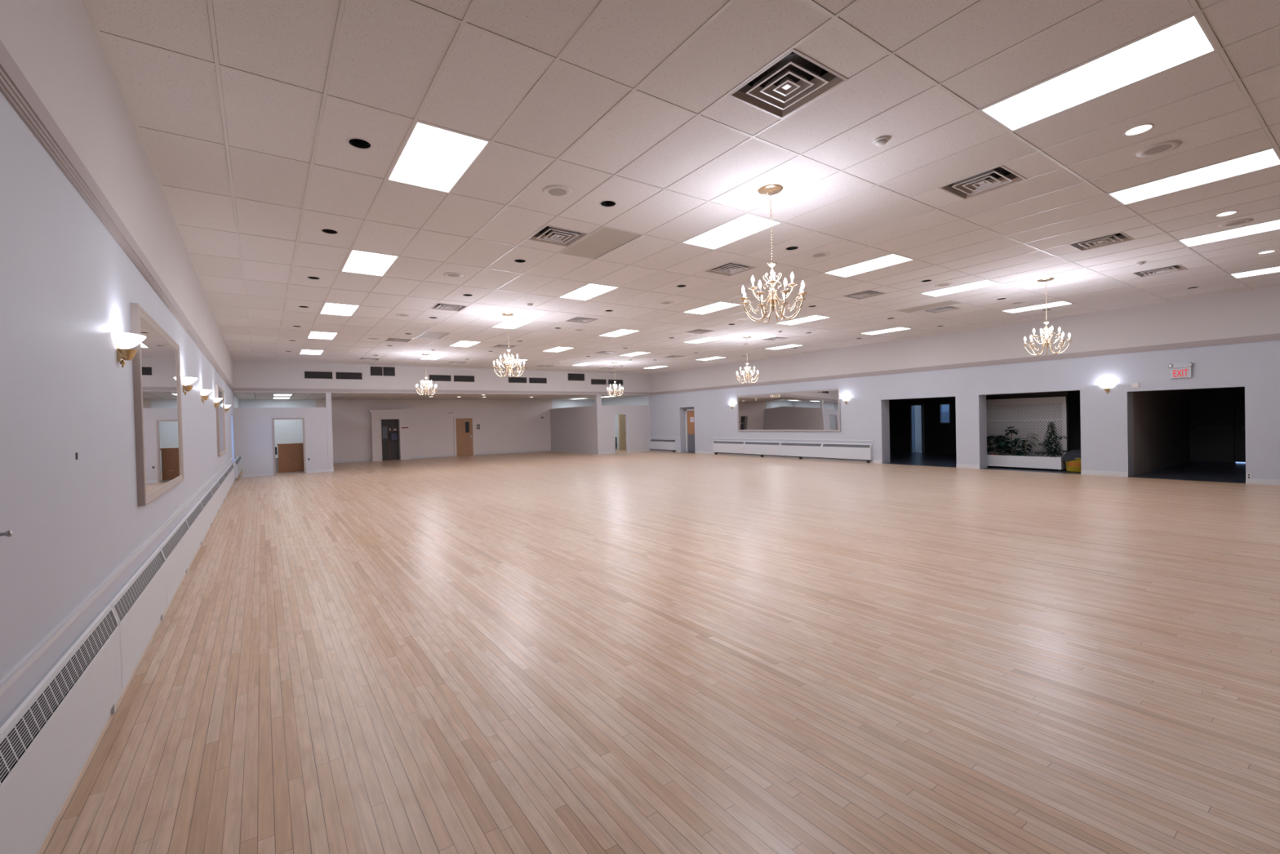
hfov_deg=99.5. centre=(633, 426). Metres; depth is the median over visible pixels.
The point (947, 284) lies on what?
ceiling speaker
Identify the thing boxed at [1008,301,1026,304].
ceiling speaker
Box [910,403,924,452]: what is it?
trim
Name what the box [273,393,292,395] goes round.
ceiling light
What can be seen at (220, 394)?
mirror glass
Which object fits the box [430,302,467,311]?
ceiling vent
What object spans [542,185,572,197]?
ceiling speaker
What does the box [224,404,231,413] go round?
wall sconce
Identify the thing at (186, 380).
wall sconce
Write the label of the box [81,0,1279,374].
ceiling
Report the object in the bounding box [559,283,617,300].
ceiling light
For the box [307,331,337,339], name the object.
ceiling light
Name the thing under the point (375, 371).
air vent
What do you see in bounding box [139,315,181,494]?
mirror glass
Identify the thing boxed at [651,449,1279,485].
baseboard
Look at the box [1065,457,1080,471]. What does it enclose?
tub
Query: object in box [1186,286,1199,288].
recessed light
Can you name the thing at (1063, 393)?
wall niche
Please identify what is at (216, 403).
wall sconce
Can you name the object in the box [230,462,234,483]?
baseboard heater
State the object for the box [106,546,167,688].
baseboard heater
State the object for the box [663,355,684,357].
ceiling vent
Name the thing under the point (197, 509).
grille
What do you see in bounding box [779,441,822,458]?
baseboard heater
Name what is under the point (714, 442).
grille
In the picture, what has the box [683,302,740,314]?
ceiling light
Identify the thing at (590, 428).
wall
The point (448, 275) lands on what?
grille
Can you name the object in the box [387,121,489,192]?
ceiling light
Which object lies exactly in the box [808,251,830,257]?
ceiling speaker
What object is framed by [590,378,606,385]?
air vent
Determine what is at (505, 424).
wall
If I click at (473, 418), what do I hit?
trim
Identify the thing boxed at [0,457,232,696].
trim
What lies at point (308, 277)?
recessed light
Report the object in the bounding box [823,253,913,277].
ceiling light
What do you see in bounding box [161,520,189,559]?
grille
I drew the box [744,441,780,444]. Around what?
grille
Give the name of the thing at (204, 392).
wall sconce
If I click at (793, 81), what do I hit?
ceiling vent
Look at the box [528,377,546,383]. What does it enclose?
air vent
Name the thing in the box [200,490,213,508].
grille
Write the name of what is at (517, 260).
recessed light
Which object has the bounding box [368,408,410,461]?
trim
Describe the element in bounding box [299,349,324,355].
ceiling light
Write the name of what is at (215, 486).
grille
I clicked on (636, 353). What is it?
ceiling light
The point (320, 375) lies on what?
air vent
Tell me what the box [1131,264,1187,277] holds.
ceiling vent
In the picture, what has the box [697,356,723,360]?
ceiling light
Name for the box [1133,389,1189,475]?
wall
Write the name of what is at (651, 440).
grille
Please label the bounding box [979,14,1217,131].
ceiling light
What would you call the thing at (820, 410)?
wall mirror
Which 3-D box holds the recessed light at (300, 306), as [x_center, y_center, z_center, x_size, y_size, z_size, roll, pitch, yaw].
[-6.430,-2.404,10.558,0.200,0.135,0.200,-2,1,-34]
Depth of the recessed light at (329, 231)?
6.59 m
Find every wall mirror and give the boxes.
[130,302,183,506]
[215,384,226,456]
[737,388,840,431]
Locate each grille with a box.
[0,608,118,787]
[111,550,165,622]
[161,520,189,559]
[186,502,202,527]
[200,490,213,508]
[211,481,219,495]
[217,475,224,486]
[223,471,229,478]
[235,456,241,465]
[447,274,459,276]
[548,188,566,195]
[649,439,675,441]
[713,440,744,444]
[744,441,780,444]
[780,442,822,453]
[813,253,826,257]
[822,443,870,448]
[1144,144,1172,154]
[1225,221,1246,226]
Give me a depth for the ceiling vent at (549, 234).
6.97 m
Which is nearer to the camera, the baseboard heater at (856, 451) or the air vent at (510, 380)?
the baseboard heater at (856, 451)
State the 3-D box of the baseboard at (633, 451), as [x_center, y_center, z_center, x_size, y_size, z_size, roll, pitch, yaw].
[-7.721,1.459,25.710,17.445,0.085,5.264,-2,1,-34]
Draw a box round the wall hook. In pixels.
[0,529,12,537]
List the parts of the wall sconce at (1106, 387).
lamp shade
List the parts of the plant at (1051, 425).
stem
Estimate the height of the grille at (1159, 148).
0.004 m
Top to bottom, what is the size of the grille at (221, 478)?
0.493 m
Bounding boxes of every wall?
[0,0,237,782]
[232,360,651,395]
[233,392,333,475]
[233,393,315,457]
[315,399,551,461]
[550,395,651,453]
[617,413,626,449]
[648,286,1279,479]
[888,386,1244,462]
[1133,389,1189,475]
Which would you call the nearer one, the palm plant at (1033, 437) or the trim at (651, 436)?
the palm plant at (1033, 437)
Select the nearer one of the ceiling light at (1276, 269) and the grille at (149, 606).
the grille at (149, 606)
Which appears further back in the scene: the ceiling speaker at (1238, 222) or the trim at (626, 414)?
the trim at (626, 414)
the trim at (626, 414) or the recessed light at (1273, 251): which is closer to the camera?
the recessed light at (1273, 251)
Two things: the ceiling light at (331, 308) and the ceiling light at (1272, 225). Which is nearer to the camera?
the ceiling light at (1272, 225)
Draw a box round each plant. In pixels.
[986,434,997,454]
[986,435,1009,454]
[992,426,1034,455]
[1018,433,1039,456]
[1029,422,1068,457]
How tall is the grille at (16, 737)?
0.104 m
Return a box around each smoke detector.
[872,136,889,146]
[1134,261,1145,265]
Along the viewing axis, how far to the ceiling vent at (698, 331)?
14.74 m
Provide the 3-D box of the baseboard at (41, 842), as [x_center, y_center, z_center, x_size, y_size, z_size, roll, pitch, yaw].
[-5.860,1.634,7.250,0.014,0.100,23.400,-2,1,-34]
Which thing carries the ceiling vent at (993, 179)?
in the ceiling at (243, 113)
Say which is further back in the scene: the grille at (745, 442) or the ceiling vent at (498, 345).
the grille at (745, 442)
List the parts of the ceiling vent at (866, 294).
blade, blade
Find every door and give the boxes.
[276,442,303,473]
[455,417,473,455]
[687,410,695,452]
[915,405,921,451]
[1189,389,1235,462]
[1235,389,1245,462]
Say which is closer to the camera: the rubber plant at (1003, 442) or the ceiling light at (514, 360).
the rubber plant at (1003, 442)
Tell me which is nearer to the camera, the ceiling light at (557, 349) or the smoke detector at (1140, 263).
the smoke detector at (1140, 263)
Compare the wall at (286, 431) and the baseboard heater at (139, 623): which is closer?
the baseboard heater at (139, 623)
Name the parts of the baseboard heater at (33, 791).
leg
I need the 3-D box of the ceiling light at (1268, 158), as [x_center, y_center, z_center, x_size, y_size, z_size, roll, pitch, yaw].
[5.809,-2.633,5.652,0.587,0.114,1.196,-2,1,-34]
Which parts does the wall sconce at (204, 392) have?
lamp shade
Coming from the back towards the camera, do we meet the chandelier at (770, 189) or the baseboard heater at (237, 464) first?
the baseboard heater at (237, 464)
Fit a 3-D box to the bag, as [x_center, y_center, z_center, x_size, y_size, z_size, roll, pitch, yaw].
[11.646,0.749,14.163,0.620,0.290,0.616,-2,1,-34]
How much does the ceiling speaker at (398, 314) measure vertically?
0.011 m
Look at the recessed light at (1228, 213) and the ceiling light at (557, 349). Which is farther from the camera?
the ceiling light at (557, 349)
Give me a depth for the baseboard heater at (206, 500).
8.47 m
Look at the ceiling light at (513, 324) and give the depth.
13.01 m
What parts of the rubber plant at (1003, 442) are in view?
stem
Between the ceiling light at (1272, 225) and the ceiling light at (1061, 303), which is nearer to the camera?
the ceiling light at (1272, 225)
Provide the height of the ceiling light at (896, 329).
0.114 m
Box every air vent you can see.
[303,370,333,379]
[335,371,362,380]
[369,365,395,376]
[428,373,451,382]
[453,374,475,382]
[507,376,527,383]
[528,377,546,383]
[567,373,585,381]
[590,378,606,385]
[607,378,623,385]
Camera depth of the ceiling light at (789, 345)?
18.58 m
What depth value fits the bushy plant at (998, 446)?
15.80 m
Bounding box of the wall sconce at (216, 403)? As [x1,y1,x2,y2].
[213,397,222,408]
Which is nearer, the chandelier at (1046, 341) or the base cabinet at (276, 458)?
the chandelier at (1046, 341)
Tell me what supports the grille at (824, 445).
attached to the baseboard heater at (856, 451)
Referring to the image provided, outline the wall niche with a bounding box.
[986,391,1070,454]
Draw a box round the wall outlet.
[1246,472,1251,478]
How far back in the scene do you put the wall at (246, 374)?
21.63 m
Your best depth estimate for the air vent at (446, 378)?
22.29 m
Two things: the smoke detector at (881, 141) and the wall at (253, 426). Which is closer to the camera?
the smoke detector at (881, 141)
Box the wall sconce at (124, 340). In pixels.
[111,331,146,368]
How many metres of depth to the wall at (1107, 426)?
14.22 m
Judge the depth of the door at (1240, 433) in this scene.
15.30 m
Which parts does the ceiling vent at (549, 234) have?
blade, blade, blade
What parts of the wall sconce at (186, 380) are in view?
lamp shade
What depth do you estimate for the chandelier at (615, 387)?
22.13 m
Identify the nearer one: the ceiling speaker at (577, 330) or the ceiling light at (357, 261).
the ceiling light at (357, 261)
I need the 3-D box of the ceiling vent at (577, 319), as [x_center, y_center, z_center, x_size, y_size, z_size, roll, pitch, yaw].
[-1.220,-2.599,12.657,0.600,0.230,0.600,-2,1,-34]
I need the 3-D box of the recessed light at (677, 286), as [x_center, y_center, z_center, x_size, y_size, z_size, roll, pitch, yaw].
[0.851,-2.570,9.643,0.200,0.135,0.200,-2,1,-34]
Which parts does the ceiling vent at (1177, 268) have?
blade, blade, blade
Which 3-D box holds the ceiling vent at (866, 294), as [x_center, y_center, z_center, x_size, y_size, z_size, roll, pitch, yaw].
[4.554,-2.717,10.707,0.600,0.230,0.600,-2,1,-34]
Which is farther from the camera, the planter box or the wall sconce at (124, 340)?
the planter box
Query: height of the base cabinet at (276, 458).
0.525 m
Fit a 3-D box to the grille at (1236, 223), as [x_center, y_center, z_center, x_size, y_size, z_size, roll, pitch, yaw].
[7.820,-2.637,7.033,0.184,0.004,0.184,-2,1,-34]
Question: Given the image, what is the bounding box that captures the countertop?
[276,442,302,445]
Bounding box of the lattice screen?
[986,396,1067,455]
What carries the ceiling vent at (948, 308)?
in the ceiling at (243, 113)
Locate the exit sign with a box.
[1168,362,1192,378]
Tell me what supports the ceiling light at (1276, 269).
attached to the ceiling at (243, 113)
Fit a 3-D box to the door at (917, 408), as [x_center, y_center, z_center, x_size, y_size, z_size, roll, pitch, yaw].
[12.050,0.071,23.014,0.100,1.940,0.800,-1,1,-4]
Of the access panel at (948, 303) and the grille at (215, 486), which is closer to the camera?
the grille at (215, 486)
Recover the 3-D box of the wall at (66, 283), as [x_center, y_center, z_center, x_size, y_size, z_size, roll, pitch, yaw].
[-8.127,-0.474,10.070,0.480,4.357,31.000,-2,1,-34]
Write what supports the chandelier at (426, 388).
hanging from the ceiling at (243, 113)
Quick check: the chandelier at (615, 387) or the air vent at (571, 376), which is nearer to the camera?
the chandelier at (615, 387)
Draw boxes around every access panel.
[416,331,450,339]
[558,226,642,260]
[894,300,963,313]
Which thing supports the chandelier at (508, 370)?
hanging from the ceiling at (243, 113)
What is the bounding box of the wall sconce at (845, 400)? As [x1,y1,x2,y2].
[841,398,849,404]
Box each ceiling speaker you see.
[395,313,411,316]
[443,272,463,277]
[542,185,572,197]
[573,328,585,331]
[658,301,673,304]
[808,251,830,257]
[933,282,953,287]
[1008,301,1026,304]
[1135,140,1182,157]
[1218,218,1253,227]
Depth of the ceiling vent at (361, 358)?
19.05 m
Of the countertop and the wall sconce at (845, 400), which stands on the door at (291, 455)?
the countertop
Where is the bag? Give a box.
[1062,449,1080,461]
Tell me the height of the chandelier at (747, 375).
1.360 m
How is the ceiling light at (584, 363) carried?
attached to the ceiling at (243, 113)
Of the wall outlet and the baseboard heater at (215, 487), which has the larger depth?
the wall outlet
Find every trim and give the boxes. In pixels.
[0,40,233,391]
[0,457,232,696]
[233,387,651,394]
[271,417,306,475]
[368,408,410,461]
[453,416,476,456]
[613,413,628,453]
[651,333,1279,395]
[651,435,873,441]
[684,408,693,452]
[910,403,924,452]
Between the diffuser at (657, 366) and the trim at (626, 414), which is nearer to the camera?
the diffuser at (657, 366)
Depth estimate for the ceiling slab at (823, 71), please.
4.38 m
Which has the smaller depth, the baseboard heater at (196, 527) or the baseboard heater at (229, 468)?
the baseboard heater at (196, 527)
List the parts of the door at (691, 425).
kick panel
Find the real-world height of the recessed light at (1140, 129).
0.135 m
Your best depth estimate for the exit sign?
11.99 m
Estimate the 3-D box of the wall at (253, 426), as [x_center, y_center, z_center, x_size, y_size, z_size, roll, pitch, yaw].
[-13.904,0.245,21.482,2.955,2.920,5.240,-2,1,-34]
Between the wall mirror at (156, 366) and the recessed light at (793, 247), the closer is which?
the wall mirror at (156, 366)
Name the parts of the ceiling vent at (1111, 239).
blade, blade, blade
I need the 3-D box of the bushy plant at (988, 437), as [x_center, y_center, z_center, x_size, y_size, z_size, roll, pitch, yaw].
[10.549,0.547,16.144,0.612,0.622,0.619,-1,1,6]
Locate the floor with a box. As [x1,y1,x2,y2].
[37,448,1279,853]
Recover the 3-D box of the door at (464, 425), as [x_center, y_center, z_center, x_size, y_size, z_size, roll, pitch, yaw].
[-8.772,0.523,28.119,0.860,1.930,0.095,-2,1,-34]
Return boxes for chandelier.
[415,353,437,395]
[492,313,525,377]
[606,362,623,395]
[735,336,759,383]
[738,184,808,323]
[1022,277,1072,355]
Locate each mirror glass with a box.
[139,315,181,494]
[217,389,224,452]
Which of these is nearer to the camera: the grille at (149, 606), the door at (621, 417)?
the grille at (149, 606)
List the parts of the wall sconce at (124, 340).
lamp shade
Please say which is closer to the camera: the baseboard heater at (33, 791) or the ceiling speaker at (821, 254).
the baseboard heater at (33, 791)
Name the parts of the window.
pane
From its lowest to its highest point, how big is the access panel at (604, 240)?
0.024 m
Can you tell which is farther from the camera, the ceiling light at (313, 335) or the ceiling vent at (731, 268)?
the ceiling light at (313, 335)
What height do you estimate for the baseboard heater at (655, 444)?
0.636 m
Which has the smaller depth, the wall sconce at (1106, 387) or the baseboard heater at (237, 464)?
the wall sconce at (1106, 387)
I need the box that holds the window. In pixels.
[939,403,950,423]
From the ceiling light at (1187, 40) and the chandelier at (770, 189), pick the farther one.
the chandelier at (770, 189)
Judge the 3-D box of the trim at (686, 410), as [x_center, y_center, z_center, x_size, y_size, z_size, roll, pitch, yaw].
[2.914,0.185,26.248,0.180,2.100,1.020,-2,1,-34]
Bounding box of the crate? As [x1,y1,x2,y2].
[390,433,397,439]
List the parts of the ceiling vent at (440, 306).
blade, blade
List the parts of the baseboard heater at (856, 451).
rail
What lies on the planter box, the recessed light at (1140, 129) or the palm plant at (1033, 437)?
the palm plant at (1033, 437)
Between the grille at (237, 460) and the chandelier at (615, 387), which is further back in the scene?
the chandelier at (615, 387)
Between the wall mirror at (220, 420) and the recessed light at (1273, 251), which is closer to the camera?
the recessed light at (1273, 251)
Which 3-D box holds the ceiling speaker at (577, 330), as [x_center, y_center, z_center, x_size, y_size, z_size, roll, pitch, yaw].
[-1.405,-2.501,14.009,0.304,0.011,0.304,-2,1,-34]
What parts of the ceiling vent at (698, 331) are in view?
blade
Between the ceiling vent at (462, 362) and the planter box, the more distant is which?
the ceiling vent at (462, 362)
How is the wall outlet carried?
attached to the wall at (1107, 426)
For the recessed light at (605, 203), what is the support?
in the ceiling at (243, 113)
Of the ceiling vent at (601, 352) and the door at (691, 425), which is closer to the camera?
the ceiling vent at (601, 352)
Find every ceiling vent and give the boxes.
[359,357,379,359]
[385,337,411,342]
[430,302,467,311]
[447,361,466,364]
[493,344,516,348]
[526,225,589,247]
[537,364,552,367]
[564,316,597,323]
[594,351,616,354]
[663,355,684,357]
[686,328,714,333]
[703,262,757,275]
[727,48,848,119]
[763,337,788,340]
[843,289,886,299]
[924,306,961,313]
[937,164,1026,199]
[1067,232,1134,251]
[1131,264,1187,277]
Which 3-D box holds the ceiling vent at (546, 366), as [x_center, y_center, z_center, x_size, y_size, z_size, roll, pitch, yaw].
[-3.727,-2.663,22.768,0.600,0.230,0.600,-2,1,-34]
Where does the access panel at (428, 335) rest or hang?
attached to the ceiling at (243, 113)
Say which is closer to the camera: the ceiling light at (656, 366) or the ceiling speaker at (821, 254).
the ceiling speaker at (821, 254)
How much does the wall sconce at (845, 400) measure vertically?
0.216 m
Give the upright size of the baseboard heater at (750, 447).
0.636 m
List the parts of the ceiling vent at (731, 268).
blade, blade, blade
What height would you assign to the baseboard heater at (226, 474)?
0.636 m
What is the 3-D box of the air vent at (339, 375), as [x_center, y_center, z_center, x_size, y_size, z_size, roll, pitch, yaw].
[-10.705,-1.921,20.390,0.920,0.300,0.050,-2,1,-34]
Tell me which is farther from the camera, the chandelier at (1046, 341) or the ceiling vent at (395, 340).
the ceiling vent at (395, 340)
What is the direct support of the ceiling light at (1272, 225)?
attached to the ceiling at (243, 113)
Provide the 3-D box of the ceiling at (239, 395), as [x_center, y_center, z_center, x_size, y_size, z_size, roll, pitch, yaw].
[-7.960,-1.444,25.746,18.500,0.060,5.150,-2,1,-34]
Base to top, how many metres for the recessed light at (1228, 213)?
0.135 m
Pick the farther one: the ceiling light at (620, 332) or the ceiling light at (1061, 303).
the ceiling light at (620, 332)
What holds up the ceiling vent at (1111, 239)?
in the ceiling at (243, 113)
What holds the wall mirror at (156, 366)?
attached to the wall at (66, 283)
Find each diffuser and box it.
[273,394,291,395]
[646,365,662,368]
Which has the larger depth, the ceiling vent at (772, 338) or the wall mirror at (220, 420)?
the ceiling vent at (772, 338)
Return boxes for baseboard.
[33,484,232,853]
[242,448,651,477]
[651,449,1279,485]
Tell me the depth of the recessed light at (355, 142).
4.59 m
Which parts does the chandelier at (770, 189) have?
drip dish, drip dish, arm, arm, drip dish, bulb, arm, arm, arm, chain, drip dish, bulb, arm, arm, arm, drip dish, bulb, arm, arm, bulb, drip dish, bulb, drip dish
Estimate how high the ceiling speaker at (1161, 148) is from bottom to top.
0.011 m
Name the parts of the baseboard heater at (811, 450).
rail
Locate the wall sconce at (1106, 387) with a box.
[1098,383,1115,393]
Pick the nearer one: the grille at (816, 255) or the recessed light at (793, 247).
the recessed light at (793, 247)
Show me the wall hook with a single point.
(8, 533)
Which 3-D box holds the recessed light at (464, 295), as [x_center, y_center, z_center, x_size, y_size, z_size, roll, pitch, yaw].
[-3.041,-2.479,9.928,0.200,0.135,0.200,-2,1,-34]
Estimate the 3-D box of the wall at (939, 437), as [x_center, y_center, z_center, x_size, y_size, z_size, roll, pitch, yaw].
[11.947,-0.237,18.181,5.620,2.700,12.750,-2,1,-34]
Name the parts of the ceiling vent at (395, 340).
blade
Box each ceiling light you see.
[272,396,290,399]
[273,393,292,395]
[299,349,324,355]
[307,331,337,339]
[320,302,359,315]
[341,249,398,276]
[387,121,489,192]
[420,355,445,359]
[449,341,479,346]
[492,319,533,328]
[503,359,526,363]
[542,346,573,352]
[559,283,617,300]
[572,362,595,365]
[600,328,639,337]
[619,351,648,356]
[646,365,664,368]
[682,213,781,249]
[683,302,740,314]
[683,337,724,343]
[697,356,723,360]
[765,344,802,349]
[777,315,829,324]
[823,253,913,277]
[861,327,910,334]
[920,280,1000,297]
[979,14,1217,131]
[1003,301,1071,313]
[1107,147,1279,204]
[1178,219,1279,247]
[1230,266,1279,278]
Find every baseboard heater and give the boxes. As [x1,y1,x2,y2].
[0,603,121,853]
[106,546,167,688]
[157,517,190,603]
[183,500,204,560]
[198,488,213,535]
[209,480,220,516]
[217,473,225,505]
[222,468,229,495]
[226,465,232,488]
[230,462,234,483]
[232,456,242,478]
[649,438,677,452]
[712,440,744,454]
[743,440,780,457]
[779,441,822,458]
[821,442,872,462]
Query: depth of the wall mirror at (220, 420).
12.07 m
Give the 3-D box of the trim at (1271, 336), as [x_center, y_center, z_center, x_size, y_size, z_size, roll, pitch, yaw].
[8.071,-1.777,17.953,0.042,0.125,25.250,-2,1,-34]
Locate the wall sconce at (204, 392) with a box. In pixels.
[200,389,212,403]
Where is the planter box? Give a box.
[986,453,1066,471]
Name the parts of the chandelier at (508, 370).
arm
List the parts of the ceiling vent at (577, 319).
blade, blade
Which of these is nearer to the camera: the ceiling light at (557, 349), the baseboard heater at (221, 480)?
the baseboard heater at (221, 480)
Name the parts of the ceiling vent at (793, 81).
blade, plate, blade, blade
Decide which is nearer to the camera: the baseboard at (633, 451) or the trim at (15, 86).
the trim at (15, 86)
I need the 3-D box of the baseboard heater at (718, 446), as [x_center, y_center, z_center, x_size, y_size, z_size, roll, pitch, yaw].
[4.166,0.918,23.682,0.121,0.636,1.917,-2,1,-34]
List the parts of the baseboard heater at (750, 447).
rail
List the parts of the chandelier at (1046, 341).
arm, arm, arm, arm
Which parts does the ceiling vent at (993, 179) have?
blade, blade, blade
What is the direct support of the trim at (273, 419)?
attached to the wall at (253, 426)
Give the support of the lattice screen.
on the floor
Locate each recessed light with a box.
[297,305,309,307]
[306,275,320,279]
[320,228,338,234]
[346,137,373,149]
[462,293,473,296]
[513,258,526,262]
[599,200,617,207]
[675,284,686,287]
[784,245,799,250]
[920,279,932,282]
[1122,123,1154,136]
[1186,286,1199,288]
[1214,210,1238,217]
[1257,249,1275,254]
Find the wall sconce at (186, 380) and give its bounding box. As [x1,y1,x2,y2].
[181,377,197,395]
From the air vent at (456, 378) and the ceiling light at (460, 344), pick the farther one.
the air vent at (456, 378)
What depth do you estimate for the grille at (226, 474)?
13.21 m
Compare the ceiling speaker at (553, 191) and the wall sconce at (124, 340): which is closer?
the wall sconce at (124, 340)
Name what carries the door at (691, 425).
in the wall
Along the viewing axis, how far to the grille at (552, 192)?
5.56 m
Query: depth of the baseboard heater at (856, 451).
18.82 m
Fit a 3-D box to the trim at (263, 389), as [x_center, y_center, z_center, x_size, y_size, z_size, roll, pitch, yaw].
[-6.334,-1.509,23.380,17.595,0.120,0.032,-2,1,-34]
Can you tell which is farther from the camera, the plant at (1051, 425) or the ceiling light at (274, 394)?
the ceiling light at (274, 394)
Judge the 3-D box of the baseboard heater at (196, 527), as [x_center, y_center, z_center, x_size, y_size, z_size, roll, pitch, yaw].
[-5.680,1.365,7.016,0.056,0.636,1.863,-2,1,-34]
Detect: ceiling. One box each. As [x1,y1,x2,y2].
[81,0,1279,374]
[232,391,646,399]
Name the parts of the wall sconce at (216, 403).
lamp shade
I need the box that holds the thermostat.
[1131,382,1138,387]
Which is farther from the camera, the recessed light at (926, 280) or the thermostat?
the thermostat
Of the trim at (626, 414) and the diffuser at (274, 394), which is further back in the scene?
the trim at (626, 414)
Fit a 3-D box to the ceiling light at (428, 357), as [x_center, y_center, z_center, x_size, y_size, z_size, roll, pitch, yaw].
[-7.054,-2.483,19.004,0.587,0.114,1.196,-2,1,-34]
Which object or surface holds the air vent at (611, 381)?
in the wall at (246, 374)
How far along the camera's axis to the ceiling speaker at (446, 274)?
8.55 m
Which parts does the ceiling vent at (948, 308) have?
blade, blade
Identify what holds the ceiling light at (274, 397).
attached to the ceiling at (239, 395)
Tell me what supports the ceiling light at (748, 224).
attached to the ceiling at (243, 113)
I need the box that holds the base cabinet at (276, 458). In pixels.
[275,457,278,471]
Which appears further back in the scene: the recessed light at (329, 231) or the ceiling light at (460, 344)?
the ceiling light at (460, 344)
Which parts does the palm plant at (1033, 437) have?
stem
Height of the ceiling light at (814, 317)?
0.114 m
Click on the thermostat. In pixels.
(1133, 384)
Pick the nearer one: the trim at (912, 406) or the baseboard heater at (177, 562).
the baseboard heater at (177, 562)
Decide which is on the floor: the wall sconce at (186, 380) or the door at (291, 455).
the door at (291, 455)
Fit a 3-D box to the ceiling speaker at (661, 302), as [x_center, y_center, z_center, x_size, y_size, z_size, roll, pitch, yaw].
[0.665,-2.514,10.994,0.304,0.011,0.304,-2,1,-34]
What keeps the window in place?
in the wall at (939, 437)
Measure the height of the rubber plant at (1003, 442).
0.911 m
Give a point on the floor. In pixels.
(621, 651)
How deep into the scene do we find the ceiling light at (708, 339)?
16.45 m

